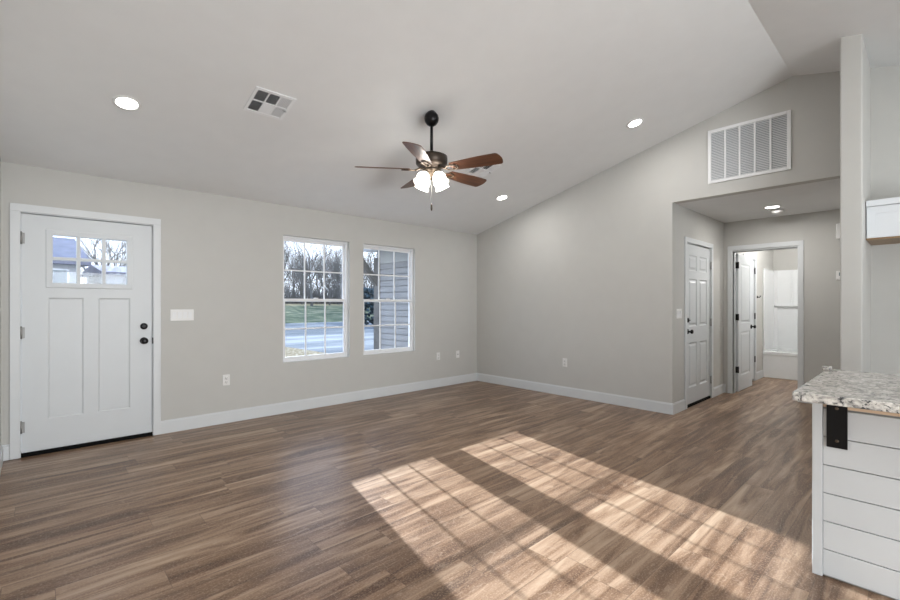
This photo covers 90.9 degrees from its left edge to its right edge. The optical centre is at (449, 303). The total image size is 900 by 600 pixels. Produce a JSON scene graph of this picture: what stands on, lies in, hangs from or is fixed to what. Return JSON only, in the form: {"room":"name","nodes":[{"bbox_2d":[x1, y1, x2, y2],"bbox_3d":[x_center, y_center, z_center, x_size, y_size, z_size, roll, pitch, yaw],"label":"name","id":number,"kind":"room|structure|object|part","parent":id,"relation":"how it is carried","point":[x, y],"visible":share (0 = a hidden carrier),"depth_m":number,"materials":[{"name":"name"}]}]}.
{"room":"living room","nodes":[
{"label":"living room","id":0,"kind":"room"},
{"bbox_2d":[0,158,0,446],"bbox_3d":[-0.801,-0.497,0.437,0.120,3.555,8.670,0,0,-43],"label":"wall","id":1,"kind":"structure","parent":0,"point":[0,158],"depth_m":3.57,"materials":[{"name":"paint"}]},
{"bbox_2d":[0,446,2,473],"bbox_3d":[-0.763,1.214,0.496,0.015,0.129,8.464,0,0,-43],"label":"baseboard","id":2,"kind":"structure","parent":1,"relation":"attached to","point":[1,447],"depth_m":3.42,"materials":[{"name":"white paint"}]},
{"bbox_2d":[81,238,125,278],"bbox_3d":[-32.775,-4.221,41.533,7.335,12.419,11.107,0,0,5],"label":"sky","id":3,"kind":"structure","parent":0,"point":[93,249],"depth_m":41.78,"materials":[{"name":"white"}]},
{"bbox_2d":[1,162,476,445],"bbox_3d":[-1.657,0.030,5.568,5.840,2.500,0.160,0,0,-43],"label":"wall","id":4,"kind":"structure","parent":0,"point":[222,256],"depth_m":4.90,"materials":[{"name":"paint"}]},
{"bbox_2d":[10,203,160,459],"bbox_3d":[-3.268,0.224,4.037,1.053,2.111,0.215,0,0,-43],"label":"door","id":5,"kind":"structure","parent":4,"relation":"in","point":[85,358],"depth_m":3.96,"materials":[{"name":"white paint"}]},
{"bbox_3d":[-3.257,-0.390,4.022,0.610,0.500,0.060,0,0,-43],"label":"lite frame","id":6,"kind":"part","parent":5,"relation":"part of","materials":[{"name":"white paint"}]},
{"bbox_3d":[-2.930,0.354,4.249,0.066,0.066,0.067,0,0,-43],"label":"knob","id":7,"kind":"part","parent":5,"relation":"part of","materials":[{"name":"black metal"}]},
{"bbox_2d":[170,309,193,320],"bbox_3d":[-2.708,0.112,4.477,0.203,0.114,0.011,0,0,-43],"label":"light switch","id":8,"kind":"object","parent":4,"relation":"attached to","point":[176,314],"visible":1,"depth_m":4.47,"materials":[{"name":"white plastic"}]},
{"bbox_2d":[223,374,229,385],"bbox_3d":[-2.404,0.817,4.761,0.072,0.116,0.015,0,0,-43],"label":"wall outlet","id":9,"kind":"object","parent":4,"relation":"attached to","point":[226,378],"visible":1,"depth_m":4.76,"materials":[{"name":"white plastic"}]},
{"bbox_2d":[1,373,476,460],"bbox_3d":[-1.597,1.214,5.504,5.599,0.129,0.015,0,0,-43],"label":"baseboard","id":10,"kind":"structure","parent":4,"relation":"attached to","point":[192,422],"depth_m":5.25,"materials":[{"name":"white paint"}]},
{"bbox_2d":[283,236,347,361],"bbox_3d":[-1.691,-0.060,5.543,0.875,1.500,0.080,0,0,-43],"label":"window","id":11,"kind":"structure","parent":4,"relation":"in","point":[344,245],"depth_m":5.62,"materials":[{"name":"white plastic"}]},
{"bbox_3d":[-1.699,-0.406,5.552,0.823,0.757,0.022,0,0,-43],"label":"sash","id":12,"kind":"part","parent":11,"relation":"part of","materials":[{"name":"white plastic"}]},
{"bbox_3d":[-1.680,0.299,5.531,0.823,0.729,0.022,0,0,-43],"label":"sash","id":13,"kind":"part","parent":11,"relation":"part of","materials":[{"name":"glass"}]},
{"bbox_2d":[363,244,412,354],"bbox_3d":[-0.894,-0.060,6.282,0.875,1.500,0.080,0,0,-43],"label":"window","id":14,"kind":"structure","parent":4,"relation":"in","point":[365,246],"depth_m":6.36,"materials":[{"name":"white plastic"}]},
{"bbox_3d":[-0.902,-0.406,6.291,0.823,0.757,0.022,0,0,-43],"label":"sash","id":15,"kind":"part","parent":14,"relation":"part of","materials":[{"name":"white plastic"}]},
{"bbox_3d":[-0.883,0.299,6.270,0.823,0.729,0.022,0,0,-43],"label":"sash","id":16,"kind":"part","parent":14,"relation":"part of","materials":[{"name":"glass"}]},
{"bbox_2d":[436,352,439,359],"bbox_3d":[-0.180,0.805,6.822,0.072,0.116,0.015,0,0,-43],"label":"wall outlet","id":17,"kind":"object","parent":4,"relation":"attached to","point":[438,353],"visible":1,"depth_m":6.82,"materials":[{"name":"white plastic"}]},
{"bbox_2d":[0,377,893,599],"bbox_3d":[3.030,1.340,4.049,10.650,0.120,8.760,0,0,-43],"label":"floor","id":18,"kind":"structure","parent":0,"point":[474,490],"depth_m":2.84,"materials":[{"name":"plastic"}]},
{"bbox_2d":[763,348,797,379],"bbox_3d":[6.273,1.050,7.463,0.768,0.459,1.516,0,0,-43],"label":"bathtub","id":19,"kind":"object","parent":18,"relation":"on","point":[780,363],"visible":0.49,"depth_m":7.59,"materials":[{"name":"white plastic"}]},
{"bbox_2d":[812,403,899,599],"bbox_3d":[2.547,0.838,1.559,0.464,0.883,1.925,0,0,-43],"label":"kitchen island","id":20,"kind":"object","parent":18,"relation":"on","point":[856,490],"visible":0.87,"depth_m":1.99,"materials":[{"name":"white paint"}]},
{"bbox_3d":[1.742,0.838,2.100,0.018,0.883,0.038,0,0,-43],"label":"corner trim","id":21,"kind":"part","parent":20,"relation":"part of","materials":[{"name":"white paint"}]},
{"bbox_2d":[826,404,847,449],"bbox_3d":[1.675,0.530,1.941,0.296,0.268,0.074,0,0,-43],"label":"bracket","id":22,"kind":"object","parent":20,"relation":"attached to","point":[836,416],"visible":0.61,"depth_m":2.04,"materials":[{"name":"black metal"}]},
{"bbox_2d":[792,369,899,413],"bbox_3d":[2.416,0.377,1.420,0.945,0.036,1.959,0,0,-43],"label":"island countertop","id":23,"kind":"structure","parent":20,"relation":"on","point":[844,388],"depth_m":1.84,"materials":[{"name":"stone"}]},
{"bbox_2d":[0,0,899,234],"bbox_3d":[1.273,-1.726,2.407,5.860,1.217,8.800,0,0,-43],"label":"ceiling","id":24,"kind":"structure","parent":0,"point":[552,88],"depth_m":3.50,"materials":[{"name":"paint"}]},
{"bbox_2d":[112,95,141,110],"bbox_3d":[-2.339,-1.454,3.208,0.176,0.049,0.172,0,0,-38],"label":"recessed light","id":25,"kind":"object","parent":24,"relation":"in","point":[124,102],"visible":1,"depth_m":3.20,"materials":[{"name":"white plastic"}]},
{"bbox_2d":[243,86,295,119],"bbox_3d":[-1.410,-1.561,3.464,0.304,0.080,0.296,0,0,-43],"label":"ceiling vent","id":26,"kind":"object","parent":24,"relation":"in","point":[262,101],"visible":1,"depth_m":3.46,"materials":[{"name":"white plastic"}]},
{"bbox_2d":[355,110,502,210],"bbox_3d":[-0.126,-1.262,3.947,1.232,0.880,1.280,0,0,-43],"label":"ceiling fan","id":27,"kind":"object","parent":24,"relation":"hanging from","point":[431,162],"visible":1,"depth_m":3.83,"materials":[{"name":"brown wood"}]},
{"bbox_3d":[-0.586,-1.185,3.860,0.482,0.044,0.148,0,0,-7],"label":"blade","id":28,"kind":"part","parent":27,"relation":"part of","materials":[{"name":"brown wood"}]},
{"bbox_3d":[-0.343,-1.185,4.298,0.148,0.044,0.482,0,0,-25],"label":"blade","id":29,"kind":"part","parent":27,"relation":"part of","materials":[{"name":"brown wood"}]},
{"bbox_3d":[-0.244,-1.185,3.494,0.148,0.044,0.482,0,0,11],"label":"blade","id":30,"kind":"part","parent":27,"relation":"part of","materials":[{"name":"brown wood"}]},
{"bbox_3d":[-0.244,-1.080,3.830,0.145,0.150,0.132,0,0,-43],"label":"lamp shade","id":31,"kind":"part","parent":27,"relation":"part of","materials":[{"name":"white glass"}]},
{"bbox_3d":[-0.245,-1.080,3.994,0.132,0.150,0.145,0,0,-43],"label":"lamp shade","id":32,"kind":"part","parent":27,"relation":"part of","materials":[{"name":"white glass"}]},
{"bbox_3d":[-0.081,-1.080,3.831,0.132,0.150,0.145,0,0,-43],"label":"lamp shade","id":33,"kind":"part","parent":27,"relation":"part of","materials":[{"name":"white glass"}]},
{"bbox_3d":[-0.082,-1.080,3.994,0.145,0.150,0.132,0,0,-43],"label":"lamp shade","id":34,"kind":"part","parent":27,"relation":"part of","materials":[{"name":"white glass"}]},
{"bbox_3d":[0.149,-1.185,4.203,0.482,0.044,0.148,0,0,-43],"label":"blade","id":35,"kind":"part","parent":27,"relation":"part of","materials":[{"name":"brown wood"}]},
{"bbox_3d":[0.210,-1.185,3.706,0.482,0.044,0.148,0,0,29],"label":"blade","id":36,"kind":"part","parent":27,"relation":"part of","materials":[{"name":"brown wood"}]},
{"bbox_2d":[465,164,501,177],"bbox_3d":[0.390,-1.561,5.132,0.304,0.080,0.296,0,0,-43],"label":"ceiling vent","id":37,"kind":"object","parent":24,"relation":"in","point":[483,171],"visible":0.74,"depth_m":5.15,"materials":[{"name":"white plastic"}]},
{"bbox_2d":[496,195,507,200],"bbox_3d":[0.710,-1.452,6.046,0.176,0.049,0.172,0,0,-38],"label":"recessed light","id":38,"kind":"object","parent":24,"relation":"in","point":[501,197],"visible":1,"depth_m":6.04,"materials":[{"name":"white plastic"}]},
{"bbox_2d":[626,118,643,127],"bbox_3d":[1.956,-1.912,4.683,0.176,0.049,0.172,0,0,-38],"label":"recessed light","id":39,"kind":"object","parent":24,"relation":"in","point":[634,123],"visible":1,"depth_m":4.68,"materials":[{"name":"white plastic"}]},
{"bbox_2d":[477,65,899,402],"bbox_3d":[3.395,-0.497,4.325,0.120,3.555,8.670,0,0,-43],"label":"wall","id":40,"kind":"structure","parent":0,"point":[585,275],"depth_m":5.50,"materials":[{"name":"paint"}]},
{"bbox_2d":[563,358,566,366],"bbox_3d":[1.600,0.815,6.169,0.015,0.116,0.072,0,0,-43],"label":"wall outlet","id":41,"kind":"object","parent":40,"relation":"attached to","point":[564,359],"visible":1,"depth_m":6.17,"materials":[{"name":"white plastic"}]},
{"bbox_2d":[477,373,671,414],"bbox_3d":[1.511,1.214,6.258,0.015,0.129,3.105,0,0,-43],"label":"baseboard","id":42,"kind":"structure","parent":40,"relation":"attached to","point":[638,403],"depth_m":5.94,"materials":[{"name":"white paint"}]},
{"bbox_2d":[708,110,790,183],"bbox_3d":[3.070,-1.600,4.576,0.016,0.580,0.730,0,0,-43],"label":"air vent","id":43,"kind":"object","parent":40,"relation":"in","point":[762,146],"visible":1,"depth_m":4.55,"materials":[{"name":"white metal"}]},
{"bbox_2d":[866,197,899,244],"bbox_3d":[3.849,-0.671,3.376,0.500,0.313,0.959,0,0,-43],"label":"upper cabinet","id":44,"kind":"object","parent":40,"relation":"attached to","point":[882,215],"visible":1,"depth_m":3.50,"materials":[{"name":"white paint"}]},
{"bbox_3d":[3.685,-0.804,3.224,0.052,0.048,0.959,0,0,-43],"label":"moulding","id":45,"kind":"part","parent":44,"relation":"part of","materials":[{"name":"white paint"}]},
{"bbox_3d":[3.854,-0.521,3.381,0.486,0.012,0.959,0,0,-43],"label":"panel","id":46,"kind":"part","parent":44,"relation":"part of","materials":[{"name":"brown wood"}]},
{"bbox_3d":[3.520,-0.652,3.396,0.020,0.247,0.474,0,0,-43],"label":"door","id":47,"kind":"part","parent":44,"relation":"part of","materials":[{"name":"white paint"}]},
{"bbox_2d":[676,204,772,401],"bbox_3d":[4.353,-0.020,6.829,4.690,2.600,0.160,0,0,-43],"label":"wall","id":48,"kind":"structure","parent":0,"point":[689,223],"depth_m":6.14,"materials":[{"name":"paint"}]},
{"bbox_2d":[676,309,681,318],"bbox_3d":[2.719,0.115,5.253,0.162,0.114,0.012,0,0,-43],"label":"light switch","id":49,"kind":"object","parent":48,"relation":"attached to","point":[678,311],"visible":1,"depth_m":5.23,"materials":[{"name":"white plastic"}]},
{"bbox_2d":[684,236,712,409],"bbox_3d":[3.196,0.231,5.746,1.026,2.097,0.177,0,0,-43],"label":"door","id":50,"kind":"structure","parent":48,"relation":"in","point":[698,255],"depth_m":5.74,"materials":[{"name":"white paint"}]},
{"bbox_2d":[672,384,724,414],"bbox_3d":[3.269,1.214,5.760,1.915,0.129,0.015,0,0,-43],"label":"baseboard","id":51,"kind":"structure","parent":48,"relation":"attached to","point":[678,406],"depth_m":5.32,"materials":[{"name":"white paint"}]},
{"bbox_2d":[743,253,755,380],"bbox_3d":[4.838,0.243,7.211,0.726,2.072,0.179,0,0,-43],"label":"door frame","id":52,"kind":"structure","parent":48,"relation":"in","point":[753,257],"depth_m":7.39,"materials":[{"name":"white paint"}]},
{"bbox_3d":[4.818,0.265,7.233,0.640,2.029,0.120,0,0,-43],"label":"frame","id":53,"kind":"part","parent":52,"relation":"part of","materials":[{"name":"white paint"}]},
{"bbox_2d":[756,370,763,379],"bbox_3d":[5.311,1.214,7.598,0.460,0.129,0.015,0,0,-43],"label":"baseboard","id":54,"kind":"structure","parent":48,"relation":"attached to","point":[760,374],"depth_m":7.57,"materials":[{"name":"white paint"}]},
{"bbox_2d":[728,240,803,402],"bbox_3d":[4.608,0.226,6.353,0.889,2.106,0.864,0,0,-43],"label":"door","id":55,"kind":"structure","parent":48,"relation":"in","point":[742,265],"depth_m":6.36,"materials":[{"name":"white paint"}]},
{"bbox_3d":[4.388,0.226,6.149,0.016,2.106,0.864,0,0,-43],"label":"casing","id":56,"kind":"part","parent":55,"relation":"part of","materials":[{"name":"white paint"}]},
{"bbox_2d":[678,178,839,222],"bbox_3d":[3.883,-1.225,5.285,1.900,0.100,1.787,0,0,-43],"label":"ceiling","id":57,"kind":"structure","parent":0,"point":[822,195],"depth_m":5.13,"materials":[{"name":"paint"}]},
{"bbox_2d":[763,205,781,208],"bbox_3d":[3.897,-1.172,5.357,0.190,0.010,0.190,0,0,-43],"label":"recessed light","id":58,"kind":"object","parent":57,"relation":"in","point":[772,206],"visible":1,"depth_m":5.34,"materials":[{"name":"white plastic"}]},
{"bbox_2d":[771,209,783,213],"bbox_3d":[4.088,-1.153,5.534,0.128,0.044,0.128,0,0,-43],"label":"recessed light","id":59,"kind":"object","parent":57,"relation":"attached to","point":[775,211],"visible":1,"depth_m":5.50,"materials":[{"name":"white plastic"}]},
{"bbox_2d":[724,209,839,392],"bbox_3d":[4.536,-0.020,5.889,0.120,2.600,1.787,0,0,-43],"label":"wall","id":60,"kind":"structure","parent":0,"point":[817,230],"depth_m":5.68,"materials":[{"name":"paint"}]},
{"bbox_2d":[822,366,831,370],"bbox_3d":[2.059,0.349,2.420,0.070,0.018,0.036,0,0,-43],"label":"wall outlet","id":61,"kind":"object","parent":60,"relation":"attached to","point":[829,368],"visible":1,"depth_m":2.40,"materials":[{"name":"white plastic"}]},
{"bbox_2d":[836,223,839,238],"bbox_3d":[4.846,-0.900,5.432,0.047,0.190,0.170,0,0,-43],"label":"door chime","id":62,"kind":"object","parent":60,"relation":"attached to","point":[838,224],"visible":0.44,"depth_m":5.47,"materials":[{"name":"white plastic"}]},
{"bbox_2d":[836,271,839,279],"bbox_3d":[4.836,-0.354,5.457,0.028,0.112,0.120,0,0,-43],"label":"thermostat","id":63,"kind":"object","parent":60,"relation":"attached to","point":[837,272],"visible":0.44,"depth_m":5.48,"materials":[{"name":"white plastic"}]},
{"bbox_2d":[773,248,797,270],"bbox_3d":[6.600,-0.020,7.766,0.120,2.600,1.760,0,0,-43],"label":"wall","id":64,"kind":"structure","parent":0,"point":[784,259],"depth_m":8.14,"materials":[{"name":"paint"}]},
{"bbox_2d":[763,269,797,350],"bbox_3d":[6.277,0.099,7.467,0.758,1.440,1.516,0,0,-43],"label":"tub surround","id":65,"kind":"object","parent":64,"relation":"attached to","point":[780,287],"visible":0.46,"depth_m":8.08,"materials":[{"name":"white plastic"}]},
{"bbox_3d":[5.775,0.099,7.986,0.728,1.440,0.072,0,0,-43],"label":"panel","id":66,"kind":"part","parent":65,"relation":"part of","materials":[{"name":"white plastic"}]},
{"bbox_3d":[6.522,0.099,7.694,0.089,1.440,1.516,0,0,-43],"label":"panel","id":67,"kind":"part","parent":65,"relation":"part of","materials":[{"name":"white plastic"}]},
{"bbox_2d":[840,35,870,371],"bbox_3d":[3.404,-0.434,3.712,0.740,3.428,0.131,0,0,-43],"label":"wall","id":68,"kind":"structure","parent":0,"point":[855,69],"depth_m":3.47,"materials":[{"name":"paint"}]},
{"label":"outside","id":69,"kind":"structure","parent":0,"visible":0},
{"bbox_2d":[285,306,373,322],"bbox_3d":[-36.635,1.010,32.173,170.000,1.560,17.000,0,0,-43],"label":"bank","id":70,"kind":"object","parent":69,"point":[293,314],"depth_m":50.54,"materials":[{"name":"green plant"}]},
{"bbox_2d":[65,237,125,278],"bbox_3d":[-29.914,-3.557,38.712,9.021,11.076,9.217,0,0,-38],"label":"bare tree","id":71,"kind":"object","parent":70,"relation":"on","point":[119,243],"visible":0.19,"depth_m":38.94,"materials":[{"name":"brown plant"}]},
{"bbox_2d":[284,241,340,305],"bbox_3d":[-19.880,-6.013,58.754,11.692,13.073,7.721,0,0,-17],"label":"bare tree","id":72,"kind":"object","parent":70,"relation":"on","point":[299,258],"visible":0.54,"depth_m":59.61,"materials":[{"name":"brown plant"}]},
{"bbox_2d":[307,246,372,285],"bbox_3d":[-15.381,-5.127,62.053,9.702,11.659,9.495,0,0,7],"label":"bare tree","id":73,"kind":"object","parent":70,"relation":"on","point":[338,259],"visible":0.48,"depth_m":60.91,"materials":[{"name":"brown plant"}]},
{"bbox_2d":[339,259,373,288],"bbox_3d":[-10.652,-2.813,57.858,9.254,7.822,7.907,0,0,25],"label":"bare tree","id":74,"kind":"object","parent":70,"relation":"on","point":[365,277],"visible":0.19,"depth_m":57.58,"materials":[{"name":"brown plant"}]},
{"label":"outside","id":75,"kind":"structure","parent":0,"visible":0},
{"bbox_2d":[285,321,373,352],"bbox_3d":[-19.060,1.930,13.210,170.000,0.300,34.710,0,0,-43],"label":"driveway","id":76,"kind":"structure","parent":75,"point":[295,338],"depth_m":23.54,"materials":[{"name":"concrete"}]},
{"bbox_2d":[53,237,91,282],"bbox_3d":[-26.462,-1.070,24.537,8.100,6.100,8.800,0,0,39],"label":"neighbor house","id":77,"kind":"structure","parent":76,"relation":"on","point":[62,247],"depth_m":25.14,"materials":[{"name":"white"}]},
{"bbox_3d":[-21.792,-1.445,24.537,0.019,0.850,0.900,0,0,39],"label":"pane","id":78,"kind":"part","parent":77,"relation":"part of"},
{"bbox_2d":[56,251,125,283],"bbox_3d":[-15.804,-0.250,19.809,4.349,4.302,5.090,0,0,-20],"label":"bare tree","id":79,"kind":"object","parent":76,"relation":"on","point":[82,276],"visible":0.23,"depth_m":19.21,"materials":[{"name":"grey plant"}]},
{"bbox_2d":[81,265,125,283],"bbox_3d":[-22.851,-0.370,32.975,5.600,4.700,6.200,0,0,39],"label":"garage","id":80,"kind":"structure","parent":76,"relation":"on","point":[109,271],"depth_m":29.92,"materials":[{"name":"white"}]},
{"bbox_2d":[285,347,327,356],"bbox_3d":[-7.882,1.762,16.184,4.590,0.035,12.896,0,0,-43],"label":"leaf litter","id":81,"kind":"object","parent":76,"relation":"on","point":[289,352],"visible":0.15,"depth_m":15.94,"materials":[{"name":"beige plant"}]},
{"bbox_2d":[363,287,373,324],"bbox_3d":[-6.428,0.204,36.084,3.393,3.198,3.724,0,0,-43],"label":"evergreen shrub","id":82,"kind":"object","parent":76,"relation":"on","point":[367,292],"visible":0.4,"depth_m":35.47,"materials":[{"name":"green plant"}]},
{"bbox_2d":[363,249,407,349],"bbox_3d":[-0.550,0.055,7.957,2.090,3.450,1.800,0,0,-43],"label":"house wing","id":83,"kind":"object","parent":76,"relation":"on","point":[385,257],"visible":0.29,"depth_m":7.64,"materials":[{"name":"paint"}]},
{"bbox_3d":[-1.264,0.480,7.950,0.145,2.600,0.160,0,0,-43],"label":"corner post","id":84,"kind":"part","parent":83,"relation":"part of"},
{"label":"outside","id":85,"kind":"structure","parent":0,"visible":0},
{"bbox_2d":[285,304,342,305],"bbox_3d":[-73.753,-0.095,79.579,300.000,0.650,103.000,0,0,-43],"label":"field","id":86,"kind":"structure","parent":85,"point":[285,304],"depth_m":63.74,"materials":[{"name":"green plant"}]},
{"bbox_2d":[284,241,311,281],"bbox_3d":[-22.535,-6.087,60.455,7.721,13.073,11.692,0,0,5],"label":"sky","id":87,"kind":"structure","parent":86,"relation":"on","point":[286,257],"depth_m":61.84,"materials":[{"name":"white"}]},
{"bbox_2d":[284,246,313,303],"bbox_3d":[-26.169,-5.388,72.644,9.495,11.659,9.702,0,0,-38],"label":"bare tree","id":88,"kind":"object","parent":86,"relation":"on","point":[311,246],"visible":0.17,"depth_m":73.23,"materials":[{"name":"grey plant"}]},
{"bbox_2d":[284,247,319,303],"bbox_3d":[-24.151,-4.826,69.046,8.732,10.493,8.546,0,0,8],"label":"bare tree","id":89,"kind":"object","parent":86,"relation":"on","point":[289,247],"visible":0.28,"depth_m":69.69,"materials":[{"name":"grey plant"}]},
{"bbox_2d":[285,262,322,303],"bbox_3d":[-22.481,-3.461,66.562,7.907,7.822,9.254,0,0,-20],"label":"bare tree","id":90,"kind":"object","parent":86,"relation":"on","point":[300,286],"visible":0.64,"depth_m":65.82,"materials":[{"name":"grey plant"}]},
{"bbox_2d":[290,253,319,285],"bbox_3d":[-28.955,-5.455,88.894,9.258,11.766,9.731,0,0,2],"label":"bare tree","id":91,"kind":"object","parent":86,"relation":"on","point":[297,253],"visible":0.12,"depth_m":88.49,"materials":[{"name":"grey plant"}]},
{"bbox_2d":[298,282,317,296],"bbox_3d":[-22.702,-2.130,70.845,4.075,4.897,3.988,0,0,-27],"label":"bare sapling","id":92,"kind":"object","parent":86,"relation":"on","point":[307,289],"visible":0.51,"depth_m":71.02,"materials":[{"name":"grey plant"}]},
{"bbox_2d":[286,248,337,289],"bbox_3d":[-24.995,-5.388,79.716,10.061,11.659,9.402,0,0,18],"label":"bare tree","id":93,"kind":"object","parent":86,"relation":"on","point":[321,248],"visible":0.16,"depth_m":79.61,"materials":[{"name":"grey plant"}]},
{"bbox_2d":[297,251,340,303],"bbox_3d":[-20.374,-4.826,72.410,8.546,10.493,8.732,0,0,27],"label":"bare tree","id":94,"kind":"object","parent":86,"relation":"on","point":[309,251],"visible":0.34,"depth_m":72.27,"materials":[{"name":"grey plant"}]},
{"bbox_2d":[309,244,341,303],"bbox_3d":[-19.232,-6.087,70.603,7.721,13.073,11.692,0,0,-39],"label":"bare tree","id":95,"kind":"object","parent":86,"relation":"on","point":[314,244],"visible":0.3,"depth_m":70.08,"materials":[{"name":"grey plant"}]},
{"bbox_2d":[311,261,341,304],"bbox_3d":[-17.028,-3.461,64.556,9.254,7.822,7.907,0,0,-42],"label":"bare tree","id":96,"kind":"object","parent":86,"relation":"on","point":[328,284],"visible":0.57,"depth_m":63.88,"materials":[{"name":"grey plant"}]},
{"bbox_2d":[284,277,369,303],"bbox_3d":[-29.599,-2.135,94.264,43.406,4.984,62.527,0,0,-43],"label":"thicket","id":97,"kind":"object","parent":86,"relation":"on","point":[297,294],"visible":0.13,"depth_m":73.27,"materials":[{"name":"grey plant"}]},
{"bbox_2d":[339,252,376,296],"bbox_3d":[-12.643,-6.087,71.701,7.721,13.073,11.692,0,0,29],"label":"bare tree","id":98,"kind":"object","parent":86,"relation":"on","point":[370,255],"visible":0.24,"depth_m":70.23,"materials":[{"name":"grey plant"}]}
]}

